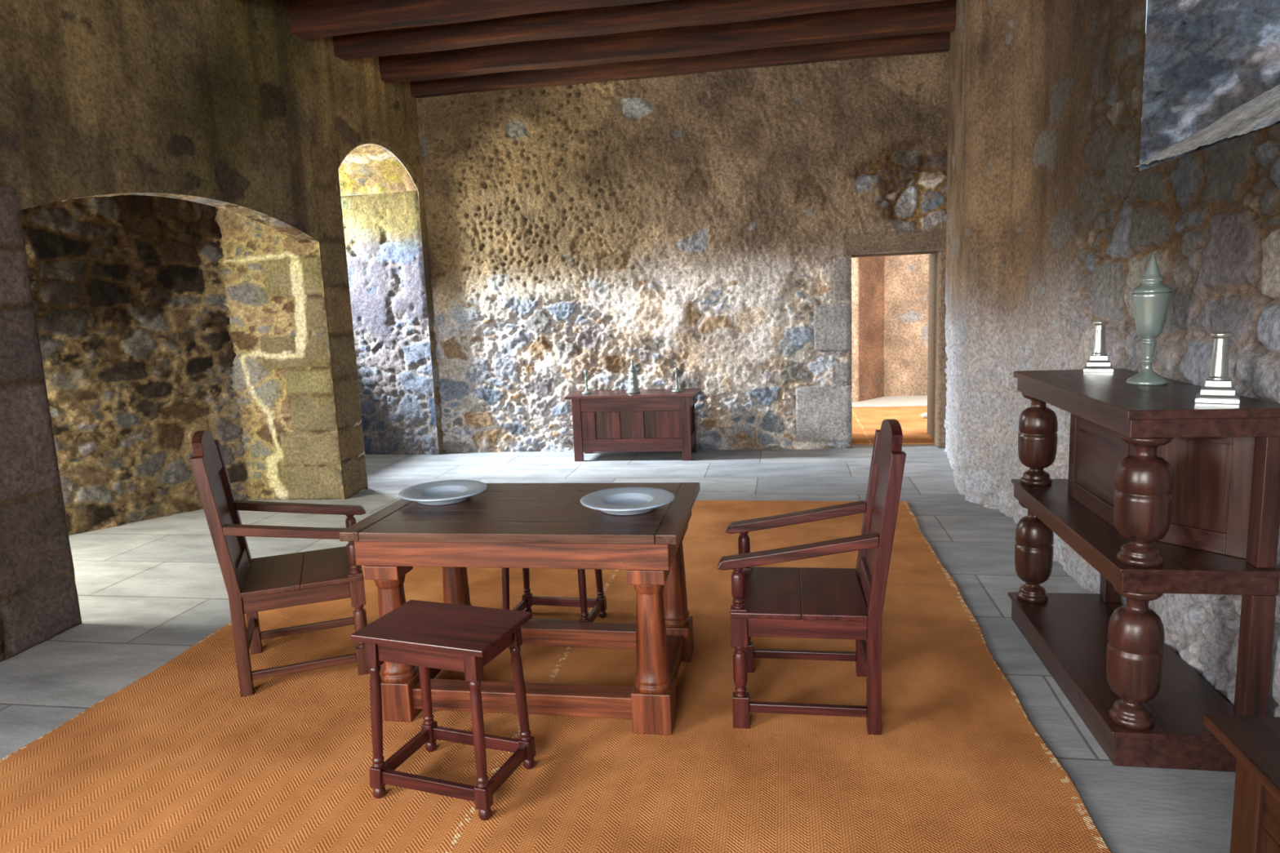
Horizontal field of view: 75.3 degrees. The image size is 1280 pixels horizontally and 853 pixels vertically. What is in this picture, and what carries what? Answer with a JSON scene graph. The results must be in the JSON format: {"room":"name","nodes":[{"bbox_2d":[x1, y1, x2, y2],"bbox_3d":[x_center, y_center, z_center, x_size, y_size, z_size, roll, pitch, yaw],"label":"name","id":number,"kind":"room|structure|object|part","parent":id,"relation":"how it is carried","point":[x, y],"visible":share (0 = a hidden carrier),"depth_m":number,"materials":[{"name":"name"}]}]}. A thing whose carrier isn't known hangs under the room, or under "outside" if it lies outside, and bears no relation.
{"room":"castle dining room","nodes":[
{"label":"castle dining room","id":0,"kind":"room"},
{"bbox_2d":[19,194,249,535],"bbox_3d":[-4.198,-0.632,5.892,0.122,2.860,2.765,6,12,45],"label":"wall","id":1,"kind":"structure","parent":0,"point":[128,295],"depth_m":6.25,"materials":[{"name":"stone"}]},
{"bbox_2d":[25,192,318,243],"bbox_3d":[-2.822,-1.345,5.218,0.170,0.220,2.615,-1,9,10],"label":"vault","id":2,"kind":"object","parent":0,"point":[294,233],"visible":0.83,"depth_m":5.74,"materials":[{"name":"stone"}]},
{"bbox_2d":[0,0,445,662],"bbox_3d":[-3.797,-0.785,3.512,1.568,3.860,11.000,-1,9,10],"label":"wall","id":3,"kind":"structure","parent":0,"point":[217,100],"depth_m":4.77,"materials":[{"name":"stone"}]},
{"bbox_2d":[212,200,344,499],"bbox_3d":[-2.989,-0.805,6.683,1.022,2.860,0.058,-1,9,10],"label":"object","id":4,"kind":"structure","parent":3,"relation":"attached to","point":[281,375],"depth_m":6.70,"materials":[{"name":"stone"}]},
{"bbox_2d":[338,143,417,195],"bbox_3d":[-3.049,-2.383,7.625,1.422,0.333,1.520,-1,9,10],"label":"arch","id":5,"kind":"object","parent":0,"point":[368,168],"visible":0.23,"depth_m":8.10,"materials":[{"name":"stone"}]},
{"bbox_2d":[340,191,439,455],"bbox_3d":[-2.840,-1.024,8.640,1.404,2.680,0.067,0,9,13],"label":"wall niche reveal","id":6,"kind":"object","parent":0,"point":[383,239],"visible":0.66,"depth_m":8.56,"materials":[{"name":"stone"}]},
{"bbox_2d":[0,441,1235,852],"bbox_3d":[-0.338,0.818,5.228,10.100,0.120,15.400,-1,9,10],"label":"floor","id":7,"kind":"structure","parent":0,"point":[148,591],"depth_m":4.67,"materials":[{"name":"grey tile"}]},
{"bbox_2d":[0,500,1111,852],"bbox_3d":[-0.488,1.155,2.658,3.616,0.014,7.469,-1,9,10],"label":"mat","id":8,"kind":"object","parent":7,"relation":"on","point":[175,760],"visible":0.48,"depth_m":2.84,"materials":[{"name":"orange carpet"}]},
{"bbox_2d":[189,430,369,697],"bbox_3d":[-1.493,0.515,3.562,0.630,1.056,0.498,-6,9,-20],"label":"armchair","id":9,"kind":"object","parent":8,"relation":"on","point":[254,585],"visible":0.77,"depth_m":3.42,"materials":[{"name":"brown wood"}]},
{"bbox_3d":[-1.778,0.111,3.399,0.060,0.186,0.398,-6,9,-20],"label":"crest rail","id":10,"kind":"part","parent":9,"relation":"part of","materials":[{"name":"brown wood"}]},
{"bbox_3d":[-1.648,0.602,3.277,0.121,0.986,0.046,-6,9,-20],"label":"leg","id":11,"kind":"part","parent":9,"relation":"part of","materials":[{"name":"brown wood"}]},
{"bbox_3d":[-1.737,0.368,3.450,0.067,0.430,0.398,-6,9,-20],"label":"panel","id":12,"kind":"part","parent":9,"relation":"part of","materials":[{"name":"brown wood"}]},
{"bbox_3d":[-1.802,0.544,3.690,0.121,0.986,0.046,-6,9,-20],"label":"leg","id":13,"kind":"part","parent":9,"relation":"part of","materials":[{"name":"brown wood"}]},
{"bbox_3d":[-1.693,0.599,3.499,0.042,0.064,0.398,-6,9,-20],"label":"rail","id":14,"kind":"part","parent":9,"relation":"part of","materials":[{"name":"brown wood"}]},
{"bbox_3d":[-1.683,0.685,3.515,0.026,0.069,0.398,-6,9,-20],"label":"seat rail","id":15,"kind":"part","parent":9,"relation":"part of","materials":[{"name":"brown wood"}]},
{"bbox_3d":[-1.379,0.425,3.354,0.540,0.124,0.056,-6,9,-20],"label":"arm","id":16,"kind":"part","parent":9,"relation":"part of"},
{"bbox_3d":[-1.396,0.694,3.382,0.404,0.069,0.026,-6,9,-20],"label":"seat rail","id":17,"kind":"part","parent":9,"relation":"part of","materials":[{"name":"brown wood"}]},
{"bbox_3d":[-1.532,0.367,3.764,0.540,0.124,0.056,-6,9,-20],"label":"arm","id":18,"kind":"part","parent":9,"relation":"part of"},
{"bbox_3d":[-1.450,0.617,3.592,0.461,0.022,0.498,-6,9,-20],"label":"seat","id":19,"kind":"part","parent":9,"relation":"part of","materials":[{"name":"brown wood"}]},
{"bbox_3d":[-1.331,0.695,3.886,0.058,0.588,0.049,-6,9,-20],"label":"leg","id":20,"kind":"part","parent":9,"relation":"part of","materials":[{"name":"brown wood"}]},
{"bbox_3d":[-1.177,0.753,3.474,0.058,0.588,0.049,-6,9,-20],"label":"leg","id":21,"kind":"part","parent":9,"relation":"part of","materials":[{"name":"brown wood"}]},
{"bbox_2d":[350,600,536,821],"bbox_3d":[-0.605,0.882,2.641,0.464,0.540,0.321,1,9,20],"label":"stool","id":22,"kind":"object","parent":8,"relation":"on","point":[424,634],"visible":1,"depth_m":2.57,"materials":[{"name":"red wood"}]},
{"bbox_3d":[-0.821,0.910,2.587,0.056,0.519,0.062,1,9,20],"label":"leg","id":23,"kind":"part","parent":22,"relation":"part of","materials":[{"name":"red wood"}]},
{"bbox_3d":[-0.731,0.870,2.826,0.056,0.519,0.062,1,9,20],"label":"leg","id":24,"kind":"part","parent":22,"relation":"part of","materials":[{"name":"red wood"}]},
{"bbox_3d":[-0.616,0.626,2.602,0.464,0.020,0.310,1,9,20],"label":"seat","id":25,"kind":"part","parent":22,"relation":"part of","materials":[{"name":"red wood"}]},
{"bbox_3d":[-0.478,0.916,2.460,0.056,0.519,0.062,1,9,20],"label":"leg","id":26,"kind":"part","parent":22,"relation":"part of","materials":[{"name":"red wood"}]},
{"bbox_3d":[-0.388,0.875,2.699,0.056,0.519,0.062,1,9,20],"label":"leg","id":27,"kind":"part","parent":22,"relation":"part of","materials":[{"name":"red wood"}]},
{"bbox_2d":[338,482,700,735],"bbox_3d":[-0.397,0.671,3.303,1.220,0.736,0.786,-1,9,10],"label":"dining table","id":28,"kind":"object","parent":8,"relation":"on","point":[548,526],"visible":0.84,"depth_m":3.00,"materials":[{"name":"brown wood"}]},
{"bbox_3d":[-0.918,0.792,3.111,0.140,0.600,0.140,-1,9,10],"label":"leg","id":29,"kind":"part","parent":28,"relation":"part of","materials":[{"name":"brown wood"}]},
{"bbox_2d":[398,480,487,505],"bbox_3d":[-0.806,0.278,3.407,0.356,0.043,0.356,-1,9,10],"label":"dinner plate","id":30,"kind":"object","parent":28,"relation":"on","point":[446,491],"visible":1,"depth_m":3.43,"materials":[{"name":"white ceramic"}]},
{"bbox_3d":[-0.818,0.699,3.683,0.140,0.600,0.140,-1,9,10],"label":"leg","id":31,"kind":"part","parent":28,"relation":"part of","materials":[{"name":"brown wood"}]},
{"bbox_2d":[580,486,675,515],"bbox_3d":[-0.046,0.288,3.130,0.356,0.043,0.356,-1,9,10],"label":"dinner plate","id":32,"kind":"object","parent":28,"relation":"on","point":[631,500],"visible":1,"depth_m":3.15,"materials":[{"name":"white ceramic"}]},
{"bbox_3d":[0.042,0.778,2.942,0.140,0.600,0.140,-1,9,10],"label":"leg","id":33,"kind":"part","parent":28,"relation":"part of","materials":[{"name":"brown wood"}]},
{"bbox_3d":[0.141,0.685,3.514,0.140,0.600,0.140,-1,9,10],"label":"leg","id":34,"kind":"part","parent":28,"relation":"part of","materials":[{"name":"brown wood"}]},
{"bbox_2d":[501,568,607,622],"bbox_3d":[-0.409,0.682,3.882,0.464,0.540,0.321,0,9,13],"label":"stool","id":35,"kind":"object","parent":8,"relation":"on","point":[599,604],"visible":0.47,"depth_m":3.97,"materials":[{"name":"red wood"}]},
{"bbox_3d":[-0.615,0.713,3.800,0.056,0.519,0.062,0,9,13],"label":"leg","id":36,"kind":"part","parent":35,"relation":"part of","materials":[{"name":"red wood"}]},
{"bbox_3d":[-0.558,0.672,4.049,0.056,0.519,0.062,0,9,13],"label":"leg","id":37,"kind":"part","parent":35,"relation":"part of","materials":[{"name":"red wood"}]},
{"bbox_3d":[-0.259,0.711,3.718,0.056,0.519,0.062,0,9,13],"label":"leg","id":38,"kind":"part","parent":35,"relation":"part of","materials":[{"name":"red wood"}]},
{"bbox_3d":[-0.202,0.670,3.967,0.056,0.519,0.062,0,9,13],"label":"leg","id":39,"kind":"part","parent":35,"relation":"part of","materials":[{"name":"red wood"}]},
{"bbox_2d":[716,418,906,735],"bbox_3d":[0.619,0.506,3.050,0.630,1.056,0.498,-1,9,10],"label":"armchair","id":40,"kind":"object","parent":8,"relation":"on","point":[802,602],"visible":1,"depth_m":2.89,"materials":[{"name":"red wood"}]},
{"bbox_3d":[0.350,0.776,2.913,0.058,0.588,0.049,-1,9,10],"label":"leg","id":41,"kind":"part","parent":40,"relation":"part of","materials":[{"name":"red wood"}]},
{"bbox_3d":[0.425,0.706,3.345,0.058,0.588,0.049,-1,9,10],"label":"leg","id":42,"kind":"part","parent":40,"relation":"part of","materials":[{"name":"red wood"}]},
{"bbox_3d":[0.607,0.356,3.255,0.540,0.124,0.056,-1,9,10],"label":"arm","id":43,"kind":"part","parent":40,"relation":"part of","materials":[{"name":"red wood"}]},
{"bbox_3d":[0.532,0.426,2.825,0.540,0.124,0.056,-1,9,10],"label":"arm","id":44,"kind":"part","parent":40,"relation":"part of","materials":[{"name":"red wood"}]},
{"bbox_3d":[0.583,0.612,3.074,0.461,0.022,0.498,-1,9,10],"label":"seat","id":45,"kind":"part","parent":40,"relation":"part of","materials":[{"name":"red wood"}]},
{"bbox_3d":[0.574,0.693,2.858,0.404,0.069,0.026,-1,9,10],"label":"seat rail","id":46,"kind":"part","parent":40,"relation":"part of","materials":[{"name":"red wood"}]},
{"bbox_3d":[0.831,0.654,3.038,0.026,0.069,0.398,-1,9,10],"label":"seat rail","id":47,"kind":"part","parent":40,"relation":"part of","materials":[{"name":"red wood"}]},
{"bbox_3d":[0.835,0.567,3.023,0.042,0.064,0.398,-1,9,10],"label":"rail","id":48,"kind":"part","parent":40,"relation":"part of","materials":[{"name":"red wood"}]},
{"bbox_3d":[0.903,0.502,3.229,0.121,0.986,0.046,-1,9,10],"label":"leg","id":49,"kind":"part","parent":40,"relation":"part of","materials":[{"name":"red wood"}]},
{"bbox_3d":[0.860,0.332,2.980,0.067,0.430,0.398,-1,9,10],"label":"panel","id":50,"kind":"part","parent":40,"relation":"part of","materials":[{"name":"red wood"}]},
{"bbox_3d":[0.828,0.572,2.797,0.121,0.986,0.046,-1,9,10],"label":"leg","id":51,"kind":"part","parent":40,"relation":"part of","materials":[{"name":"red wood"}]},
{"bbox_3d":[0.881,0.072,2.934,0.060,0.186,0.398,-1,9,10],"label":"crest rail","id":52,"kind":"part","parent":40,"relation":"part of","materials":[{"name":"red wood"}]},
{"bbox_2d":[564,388,700,461],"bbox_3d":[-0.051,-0.016,8.065,1.242,0.634,0.500,-1,9,10],"label":"chest","id":53,"kind":"object","parent":7,"relation":"on","point":[664,420],"visible":0.97,"depth_m":7.87,"materials":[{"name":"red wood"}]},
{"bbox_3d":[-0.598,0.033,7.973,0.085,0.609,0.040,-1,9,10],"label":"leg","id":54,"kind":"part","parent":53,"relation":"part of","materials":[{"name":"red wood"}]},
{"bbox_2d":[581,369,591,394],"bbox_3d":[-0.522,-0.435,8.068,0.104,0.230,0.104,-1,9,10],"label":"candlestick","id":55,"kind":"object","parent":53,"relation":"on","point":[586,391],"visible":1,"depth_m":8.05,"materials":[{"name":"grey metal"}]},
{"bbox_3d":[-0.363,-0.013,7.937,0.120,0.262,0.014,-1,9,10],"label":"panel","id":56,"kind":"part","parent":53,"relation":"part of","materials":[{"name":"brown wood"}]},
{"bbox_3d":[-0.127,-0.017,7.896,0.120,0.262,0.014,-1,9,10],"label":"panel","id":57,"kind":"part","parent":53,"relation":"part of","materials":[{"name":"brown wood"}]},
{"bbox_3d":[-0.092,-0.210,7.846,0.962,0.132,0.026,-1,9,10],"label":"rail","id":58,"kind":"part","parent":53,"relation":"part of","materials":[{"name":"red wood"}]},
{"bbox_3d":[-0.076,0.177,7.906,0.962,0.127,0.026,-1,9,10],"label":"rail","id":59,"kind":"part","parent":53,"relation":"part of","materials":[{"name":"red wood"}]},
{"bbox_3d":[-0.064,-0.317,8.018,1.242,0.024,0.500,-1,9,10],"label":"lid","id":60,"kind":"part","parent":53,"relation":"part of","materials":[{"name":"red wood"}]},
{"bbox_2d":[626,360,639,393],"bbox_3d":[-0.070,-0.483,7.982,0.136,0.315,0.136,-1,9,10],"label":"flagon","id":61,"kind":"object","parent":53,"relation":"on","point":[633,384],"visible":1,"depth_m":7.95,"materials":[{"name":"grey metal"}]},
{"bbox_3d":[-0.075,-0.587,7.966,0.076,0.104,0.076,-1,9,10],"label":"lid","id":62,"kind":"part","parent":61,"relation":"part of","materials":[{"name":"grey metal"}]},
{"bbox_3d":[0.100,-0.020,7.856,0.120,0.262,0.014,-1,9,10],"label":"panel","id":63,"kind":"part","parent":53,"relation":"part of","materials":[{"name":"brown wood"}]},
{"bbox_2d":[671,367,682,391],"bbox_3d":[0.350,-0.448,7.915,0.104,0.230,0.104,-1,9,10],"label":"candlestick","id":64,"kind":"object","parent":53,"relation":"on","point":[676,369],"visible":1,"depth_m":7.90,"materials":[{"name":"grey metal"}]},
{"bbox_3d":[0.433,0.018,7.791,0.085,0.609,0.040,-1,9,10],"label":"leg","id":65,"kind":"part","parent":53,"relation":"part of","materials":[{"name":"red wood"}]},
{"bbox_3d":[0.479,-0.055,7.977,0.012,0.262,0.360,-1,9,10],"label":"panel","id":66,"kind":"part","parent":53,"relation":"part of","materials":[{"name":"brown wood"}]},
{"bbox_3d":[0.481,-0.249,7.945,0.024,0.132,0.360,-1,9,10],"label":"rail","id":67,"kind":"part","parent":53,"relation":"part of","materials":[{"name":"red wood"}]},
{"bbox_3d":[0.497,0.138,8.005,0.024,0.127,0.360,-1,9,10],"label":"rail","id":68,"kind":"part","parent":53,"relation":"part of","materials":[{"name":"red wood"}]},
{"bbox_3d":[0.500,-0.045,8.180,0.085,0.609,0.040,-1,9,10],"label":"leg","id":69,"kind":"part","parent":53,"relation":"part of","materials":[{"name":"red wood"}]},
{"bbox_2d":[852,405,933,444],"bbox_3d":[3.450,-0.048,9.345,2.270,0.014,2.669,-1,9,10],"label":"mat","id":70,"kind":"object","parent":7,"relation":"on","point":[865,420],"visible":0.17,"depth_m":9.43,"materials":[{"name":"orange carpet"}]},
{"bbox_2d":[920,412,927,417],"bbox_3d":[3.321,-0.128,9.660,0.104,0.070,0.093,-1,9,10],"label":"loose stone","id":71,"kind":"object","parent":70,"relation":"on","point":[923,415],"visible":0.75,"depth_m":9.63,"materials":[{"name":"white stone"}]},
{"bbox_2d":[1008,368,1279,772],"bbox_3d":[1.790,0.416,3.113,0.444,1.146,1.258,-1,9,10],"label":"sideboard","id":72,"kind":"object","parent":7,"relation":"on","point":[1165,491],"visible":0.98,"depth_m":2.63,"materials":[{"name":"brown wood"}]},
{"bbox_3d":[1.758,0.551,3.703,0.156,0.452,0.156,-1,9,10],"label":"turned post","id":73,"kind":"part","parent":72,"relation":"part of","materials":[{"name":"brown wood"}]},
{"bbox_3d":[1.737,0.050,3.625,0.156,0.402,0.156,-1,9,10],"label":"turned post","id":74,"kind":"part","parent":72,"relation":"part of","materials":[{"name":"brown wood"}]},
{"bbox_3d":[1.731,0.293,3.150,0.020,0.068,0.456,-1,9,10],"label":"rail","id":75,"kind":"part","parent":72,"relation":"part of","materials":[{"name":"brown wood"}]},
{"bbox_2d":[1083,320,1113,372],"bbox_3d":[1.945,-0.340,3.513,0.112,0.210,0.112,2,10,29],"label":"candlestick","id":76,"kind":"object","parent":72,"relation":"on","point":[1098,362],"visible":1,"depth_m":3.49,"materials":[{"name":"grey metal"}]},
{"bbox_3d":[1.728,0.119,3.122,0.008,0.284,0.456,-1,9,10],"label":"panel","id":77,"kind":"part","parent":72,"relation":"part of","materials":[{"name":"brown wood"}]},
{"bbox_3d":[2.073,0.547,3.643,0.065,0.453,0.060,-1,9,10],"label":"post","id":78,"kind":"part","parent":72,"relation":"part of","materials":[{"name":"brown wood"}]},
{"bbox_2d":[1008,591,1233,742],"bbox_3d":[1.810,0.868,3.183,0.442,0.018,1.254,-1,9,10],"label":"shelf","id":79,"kind":"object","parent":72,"relation":"attached to","point":[1073,628],"depth_m":2.99,"materials":[{"name":"brown wood"}]},
{"bbox_3d":[1.573,0.724,2.639,0.156,0.452,0.156,-1,9,10],"label":"turned post","id":80,"kind":"part","parent":72,"relation":"part of","materials":[{"name":"brown wood"}]},
{"bbox_3d":[1.552,0.223,2.561,0.156,0.402,0.156,-1,9,10],"label":"turned post","id":81,"kind":"part","parent":72,"relation":"part of","materials":[{"name":"brown wood"}]},
{"bbox_2d":[1011,479,1279,577],"bbox_3d":[1.788,0.342,3.101,0.442,0.017,1.254,-1,9,10],"label":"shelf","id":82,"kind":"object","parent":72,"relation":"attached to","point":[1091,529],"depth_m":2.71,"materials":[{"name":"brown wood"}]},
{"bbox_2d":[1125,253,1172,385],"bbox_3d":[1.855,-0.390,3.017,0.132,0.468,0.132,-1,9,10],"label":"urn","id":83,"kind":"object","parent":72,"relation":"on","point":[1151,300],"visible":1,"depth_m":2.98,"materials":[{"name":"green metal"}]},
{"bbox_3d":[1.848,-0.553,2.992,0.128,0.138,0.128,-1,9,10],"label":"lid","id":84,"kind":"part","parent":83,"relation":"part of","materials":[{"name":"green ceramic"}]},
{"bbox_3d":[1.786,0.358,2.718,0.020,0.068,0.240,-8,11,-33],"label":"rail","id":85,"kind":"part","parent":72,"relation":"part of","materials":[{"name":"brown wood"}]},
{"bbox_3d":[1.782,0.183,2.693,0.008,0.284,0.240,-8,11,-33],"label":"panel","id":86,"kind":"part","parent":72,"relation":"part of","materials":[{"name":"brown wood"}]},
{"bbox_3d":[1.771,0.019,2.666,0.020,0.050,0.240,-8,11,-33],"label":"rail","id":87,"kind":"part","parent":72,"relation":"part of","materials":[{"name":"brown wood"}]},
{"bbox_2d":[1195,332,1239,404],"bbox_3d":[1.774,-0.182,2.541,0.112,0.210,0.112,4,11,35],"label":"candlestick","id":88,"kind":"object","parent":72,"relation":"on","point":[1218,388],"visible":1,"depth_m":2.52,"materials":[{"name":"grey metal"}]},
{"bbox_3d":[1.882,0.725,2.544,0.065,0.453,0.060,-1,9,10],"label":"post","id":89,"kind":"part","parent":72,"relation":"part of","materials":[{"name":"brown wood"}]},
{"bbox_3d":[1.873,0.221,2.484,0.052,0.402,0.065,-1,9,10],"label":"corner post","id":90,"kind":"part","parent":72,"relation":"part of","materials":[{"name":"brown wood"}]},
{"bbox_2d":[1203,714,1279,852],"bbox_3d":[1.325,1.003,1.126,0.500,0.634,1.242,-1,9,10],"label":"chest","id":91,"kind":"object","parent":7,"relation":"on","point":[1254,741],"visible":1,"depth_m":1.62,"materials":[{"name":"brown wood"}]},
{"bbox_3d":[1.312,0.702,1.079,0.500,0.024,1.242,-1,9,10],"label":"lid","id":92,"kind":"part","parent":91,"relation":"part of","materials":[{"name":"brown wood"}]},
{"bbox_3d":[1.226,0.935,1.670,0.040,0.609,0.085,-1,9,10],"label":"leg","id":93,"kind":"part","parent":91,"relation":"part of","materials":[{"name":"brown wood"}]},
{"bbox_3d":[1.129,0.782,1.124,0.026,0.132,0.962,-1,9,10],"label":"rail","id":94,"kind":"part","parent":91,"relation":"part of","materials":[{"name":"brown wood"}]},
{"bbox_2d":[416,51,949,453],"bbox_3d":[0.464,-1.670,8.054,5.328,3.860,0.079,-1,9,10],"label":"wall","id":95,"kind":"structure","parent":0,"point":[708,226],"depth_m":8.06,"materials":[{"name":"stone"}]},
{"bbox_2d":[847,250,939,448],"bbox_3d":[2.514,-0.890,8.218,1.070,2.100,0.780,-1,9,10],"label":"doorway","id":96,"kind":"structure","parent":95,"relation":"in","point":[850,446],"depth_m":8.06,"materials":[{"name":"stone"}]},
{"bbox_2d":[852,395,927,407],"bbox_3d":[3.757,-0.371,11.288,3.500,0.030,1.250,-1,9,10],"label":"step","id":97,"kind":"structure","parent":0,"point":[891,401],"depth_m":11.01,"materials":[{"name":"stone"}]},
{"bbox_2d":[851,253,930,401],"bbox_3d":[3.834,-1.813,11.193,3.257,2.900,0.452,-3,9,-2],"label":"wall","id":98,"kind":"structure","parent":0,"point":[890,293],"depth_m":11.34,"materials":[{"name":"stone"}]},
{"bbox_2d":[944,0,1279,717],"bbox_3d":[1.812,-0.854,2.437,0.274,3.860,10.823,-1,9,10],"label":"wall","id":99,"kind":"structure","parent":0,"point":[1053,224],"depth_m":4.13,"materials":[{"name":"stone"}]},
{"bbox_2d":[926,250,947,448],"bbox_3d":[3.026,-0.772,8.133,0.335,1.850,0.810,-1,9,10],"label":"door frame","id":100,"kind":"structure","parent":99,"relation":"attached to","point":[937,357],"depth_m":7.88,"materials":[{"name":"stone"}]},
{"bbox_2d":[1135,84,1279,166],"bbox_3d":[2.296,-1.112,1.923,1.010,0.585,2.870,-1,9,10],"label":"window sill","id":101,"kind":"structure","parent":99,"relation":"attached to","point":[1263,111],"depth_m":3.02,"materials":[{"name":"stone"}]},
{"bbox_2d":[1138,0,1279,171],"bbox_3d":[2.531,-1.714,3.244,0.991,1.350,0.114,0,9,13],"label":"window","id":102,"kind":"structure","parent":99,"relation":"in","point":[1205,60],"depth_m":3.34,"materials":[{"name":"stone"}]},
{"bbox_3d":[-0.610,-2.743,2.534,5.800,0.040,11.192,-1,9,10],"label":"ceiling","id":103,"kind":"structure","parent":0,"visible":0},
{"bbox_2d":[288,0,667,39],"bbox_3d":[-0.098,-3.105,5.767,5.220,0.298,0.185,-1,9,10],"label":"ceiling beam","id":104,"kind":"structure","parent":103,"relation":"attached to","point":[308,19],"depth_m":6.00,"materials":[{"name":"brown wood"}]},
{"bbox_2d":[332,0,943,60],"bbox_3d":[0.004,-3.200,6.351,5.220,0.297,0.185,-1,9,10],"label":"ceiling beam","id":105,"kind":"structure","parent":103,"relation":"attached to","point":[575,23],"depth_m":6.37,"materials":[{"name":"brown wood"}]},
{"bbox_2d":[378,0,956,83],"bbox_3d":[0.139,-3.327,7.129,5.220,0.297,0.184,-1,9,10],"label":"ceiling beam","id":106,"kind":"structure","parent":103,"relation":"attached to","point":[938,16],"depth_m":7.04,"materials":[{"name":"brown wood"}]},
{"bbox_2d":[409,31,950,97],"bbox_3d":[0.243,-3.424,7.727,5.220,0.297,0.135,-1,9,10],"label":"ceiling beam","id":107,"kind":"structure","parent":103,"relation":"attached to","point":[932,42],"depth_m":7.66,"materials":[{"name":"brown wood"}]}
]}

